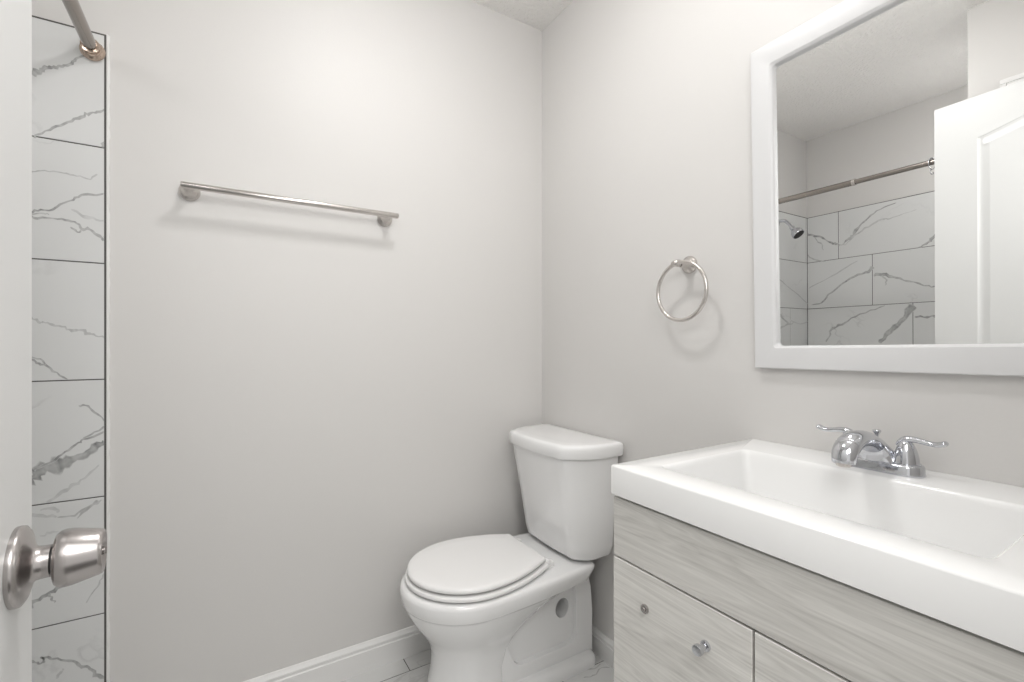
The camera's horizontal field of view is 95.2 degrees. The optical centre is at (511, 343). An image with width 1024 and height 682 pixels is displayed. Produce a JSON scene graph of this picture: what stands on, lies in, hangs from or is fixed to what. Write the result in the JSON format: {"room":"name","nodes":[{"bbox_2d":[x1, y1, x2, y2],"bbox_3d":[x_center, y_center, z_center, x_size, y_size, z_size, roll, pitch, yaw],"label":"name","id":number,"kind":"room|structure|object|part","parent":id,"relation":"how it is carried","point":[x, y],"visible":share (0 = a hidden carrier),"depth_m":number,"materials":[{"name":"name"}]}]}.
{"room":"bathroom","nodes":[
{"label":"bathroom","id":0,"kind":"room"},
{"bbox_2d":[32,0,541,681],"bbox_3d":[-0.819,-0.107,1.450,2.368,2.438,0.110,0,0,-32],"label":"wall","id":1,"kind":"structure","parent":0,"point":[265,410],"depth_m":1.44,"materials":[{"name":"grey paint"}]},
{"bbox_2d":[62,0,105,60],"bbox_3d":[-0.839,-0.761,0.808,0.052,0.052,0.962,0,0,-32],"label":"shower curtain rod","id":2,"kind":"object","parent":1,"relation":"attached to","point":[89,47],"visible":1,"depth_m":1.13,"materials":[{"name":"grey metal"}]},
{"bbox_2d":[178,181,398,226],"bbox_3d":[-0.662,-0.433,1.450,0.613,0.052,0.075,0,0,-32],"label":"towel bar","id":3,"kind":"object","parent":1,"relation":"attached to","point":[189,191],"visible":1,"depth_m":1.38,"materials":[{"name":"silver metal"}]},
{"bbox_3d":[-0.904,-0.433,1.308,0.052,0.052,0.062,0,0,-32],"label":"post","id":4,"kind":"part","parent":3,"relation":"part of","materials":[{"name":"silver metal"}]},
{"bbox_3d":[-0.428,-0.433,1.601,0.052,0.052,0.062,0,0,-32],"label":"post","id":5,"kind":"part","parent":3,"relation":"part of","materials":[{"name":"silver metal"}]},
{"bbox_2d":[243,625,430,681],"bbox_3d":[-0.466,1.063,1.607,1.402,0.098,0.014,0,0,-32],"label":"baseboard","id":6,"kind":"structure","parent":1,"relation":"attached to","point":[340,665],"depth_m":1.56,"materials":[{"name":"white paint"}]},
{"bbox_2d":[341,649,613,681],"bbox_3d":[-0.383,1.122,0.647,2.268,0.020,1.734,0,0,-32],"label":"floor","id":7,"kind":"structure","parent":0,"point":[414,668],"depth_m":1.58,"materials":[{"name":"tile"}]},
{"bbox_2d":[400,424,622,681],"bbox_3d":[-0.031,0.719,1.567,0.688,0.786,0.440,0,0,-32],"label":"toilet","id":8,"kind":"object","parent":7,"relation":"on","point":[490,607],"visible":1,"depth_m":1.52,"materials":[{"name":"white ceramic"}]},
{"bbox_3d":[-0.127,0.700,1.508,0.419,0.018,0.363,0,0,-32],"label":"seat lid","id":9,"kind":"part","parent":8,"relation":"part of","materials":[{"name":"white plastic"}]},
{"bbox_3d":[-0.126,0.722,1.509,0.434,0.015,0.374,0,0,-32],"label":"seat","id":10,"kind":"part","parent":8,"relation":"part of","materials":[{"name":"white plastic"}]},
{"bbox_3d":[-0.062,0.923,1.548,0.614,0.378,0.385,0,0,-32],"label":"bowl","id":11,"kind":"part","parent":8,"relation":"part of","materials":[{"name":"white ceramic"}]},
{"bbox_3d":[0.163,0.550,1.687,0.220,0.356,0.406,0,0,-32],"label":"tank","id":12,"kind":"part","parent":8,"relation":"part of","materials":[{"name":"white ceramic"}]},
{"bbox_3d":[0.160,0.350,1.685,0.238,0.049,0.440,0,0,-32],"label":"tank lid","id":13,"kind":"part","parent":8,"relation":"part of","materials":[{"name":"white ceramic"}]},
{"bbox_2d":[614,496,1023,681],"bbox_3d":[0.551,0.707,0.810,0.506,0.810,0.588,0,0,-32],"label":"vanity cabinet","id":14,"kind":"object","parent":7,"relation":"on","point":[692,603],"visible":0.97,"depth_m":0.70,"materials":[{"name":"grey wood"}]},
{"bbox_3d":[0.289,0.717,0.823,0.019,0.580,0.290,0,0,-32],"label":"cabinet door","id":15,"kind":"part","parent":14,"relation":"part of","materials":[{"name":"grey wood"}]},
{"bbox_3d":[0.305,0.491,0.754,0.026,0.018,0.018,0,0,-32],"label":"knob","id":16,"kind":"part","parent":14,"relation":"part of","materials":[{"name":"silver metal"}]},
{"bbox_3d":[0.444,0.717,0.571,0.019,0.580,0.293,0,0,-32],"label":"cabinet door","id":17,"kind":"part","parent":14,"relation":"part of","materials":[{"name":"grey wood"}]},
{"bbox_2d":[611,439,1023,652],"bbox_3d":[0.559,0.320,0.814,0.488,0.156,0.590,0,0,-32],"label":"sink","id":18,"kind":"object","parent":14,"relation":"in","point":[948,548],"visible":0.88,"depth_m":0.73,"materials":[{"name":"white ceramic"}]},
{"bbox_2d":[816,424,948,478],"bbox_3d":[0.656,0.201,0.876,0.172,0.081,0.213,0,0,-32],"label":"faucet","id":19,"kind":"object","parent":18,"relation":"on","point":[861,449],"visible":1,"depth_m":0.85,"materials":[{"name":"silver metal"}]},
{"bbox_3d":[0.670,0.181,0.965,0.018,0.022,0.075,0,0,-32],"label":"lever","id":20,"kind":"part","parent":19,"relation":"part of","materials":[{"name":"silver metal"}]},
{"bbox_3d":[0.655,0.193,0.875,0.170,0.065,0.092,0,0,-32],"label":"spout","id":21,"kind":"part","parent":19,"relation":"part of","materials":[{"name":"silver metal"}]},
{"bbox_3d":[0.719,0.197,0.922,0.014,0.055,0.014,0,0,-32],"label":"lift rod","id":22,"kind":"part","parent":19,"relation":"part of","materials":[{"name":"silver metal"}]},
{"bbox_3d":[0.706,0.232,0.907,0.054,0.020,0.151,0,0,-32],"label":"plate","id":23,"kind":"part","parent":19,"relation":"part of","materials":[{"name":"silver metal"}]},
{"bbox_3d":[0.731,0.201,0.867,0.045,0.046,0.045,0,0,-32],"label":"handle","id":24,"kind":"part","parent":19,"relation":"part of","materials":[{"name":"silver metal"}]},
{"bbox_3d":[0.742,0.181,0.848,0.018,0.022,0.075,0,0,-32],"label":"lever","id":25,"kind":"part","parent":19,"relation":"part of","materials":[{"name":"silver metal"}]},
{"bbox_2d":[471,0,572,30],"bbox_3d":[-0.366,-1.366,0.716,2.368,0.080,1.834,0,0,-32],"label":"ceiling","id":26,"kind":"structure","parent":0,"point":[538,14],"depth_m":1.85,"materials":[{"name":"white paint"}]},
{"bbox_2d":[542,0,1023,640],"bbox_3d":[0.625,-0.107,1.269,0.100,2.438,1.734,0,0,-32],"label":"wall","id":27,"kind":"structure","parent":0,"point":[647,131],"depth_m":1.40,"materials":[{"name":"grey paint"}]},
{"bbox_2d":[592,625,613,668],"bbox_3d":[0.363,1.070,1.586,0.014,0.084,0.919,0,0,-32],"label":"baseboard","id":28,"kind":"structure","parent":27,"relation":"attached to","point":[602,645],"depth_m":1.65,"materials":[{"name":"white paint"}]},
{"bbox_2d":[656,256,708,321],"bbox_3d":[0.494,-0.157,1.326,0.063,0.192,0.174,0,0,-32],"label":"towel ring","id":29,"kind":"object","parent":27,"relation":"attached to","point":[689,264],"visible":1,"depth_m":1.32,"materials":[{"name":"silver metal"}]},
{"bbox_2d":[750,0,1023,376],"bbox_3d":[0.764,-0.338,0.923,0.020,0.789,0.590,0,-1,-32],"label":"wall mirror","id":30,"kind":"object","parent":27,"relation":"attached to","point":[888,135],"visible":1,"depth_m":0.94,"materials":[{"name":"silvered mirror glass"},{"name":"white paint"}]},
{"bbox_3d":[0.278,-0.107,0.104,1.713,2.438,0.115,0,0,-32],"label":"wall","id":31,"kind":"structure","parent":0,"visible":0},
{"bbox_2d":[0,0,106,681],"bbox_3d":[-0.310,0.083,0.229,0.104,2.038,0.723,0,0,-35],"label":"door","id":32,"kind":"structure","parent":31,"relation":"in","point":[76,555],"depth_m":0.47,"materials":[{"name":"white paint"}]},
{"bbox_3d":[-0.341,0.083,0.212,0.035,2.038,0.712,0,0,-35],"label":"panel","id":33,"kind":"part","parent":32,"relation":"part of","materials":[{"name":"white paint"}]},
{"bbox_3d":[-0.454,0.222,0.492,0.038,0.057,0.057,0,0,-35],"label":"knob","id":34,"kind":"part","parent":32,"relation":"part of","materials":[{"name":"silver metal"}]}
]}

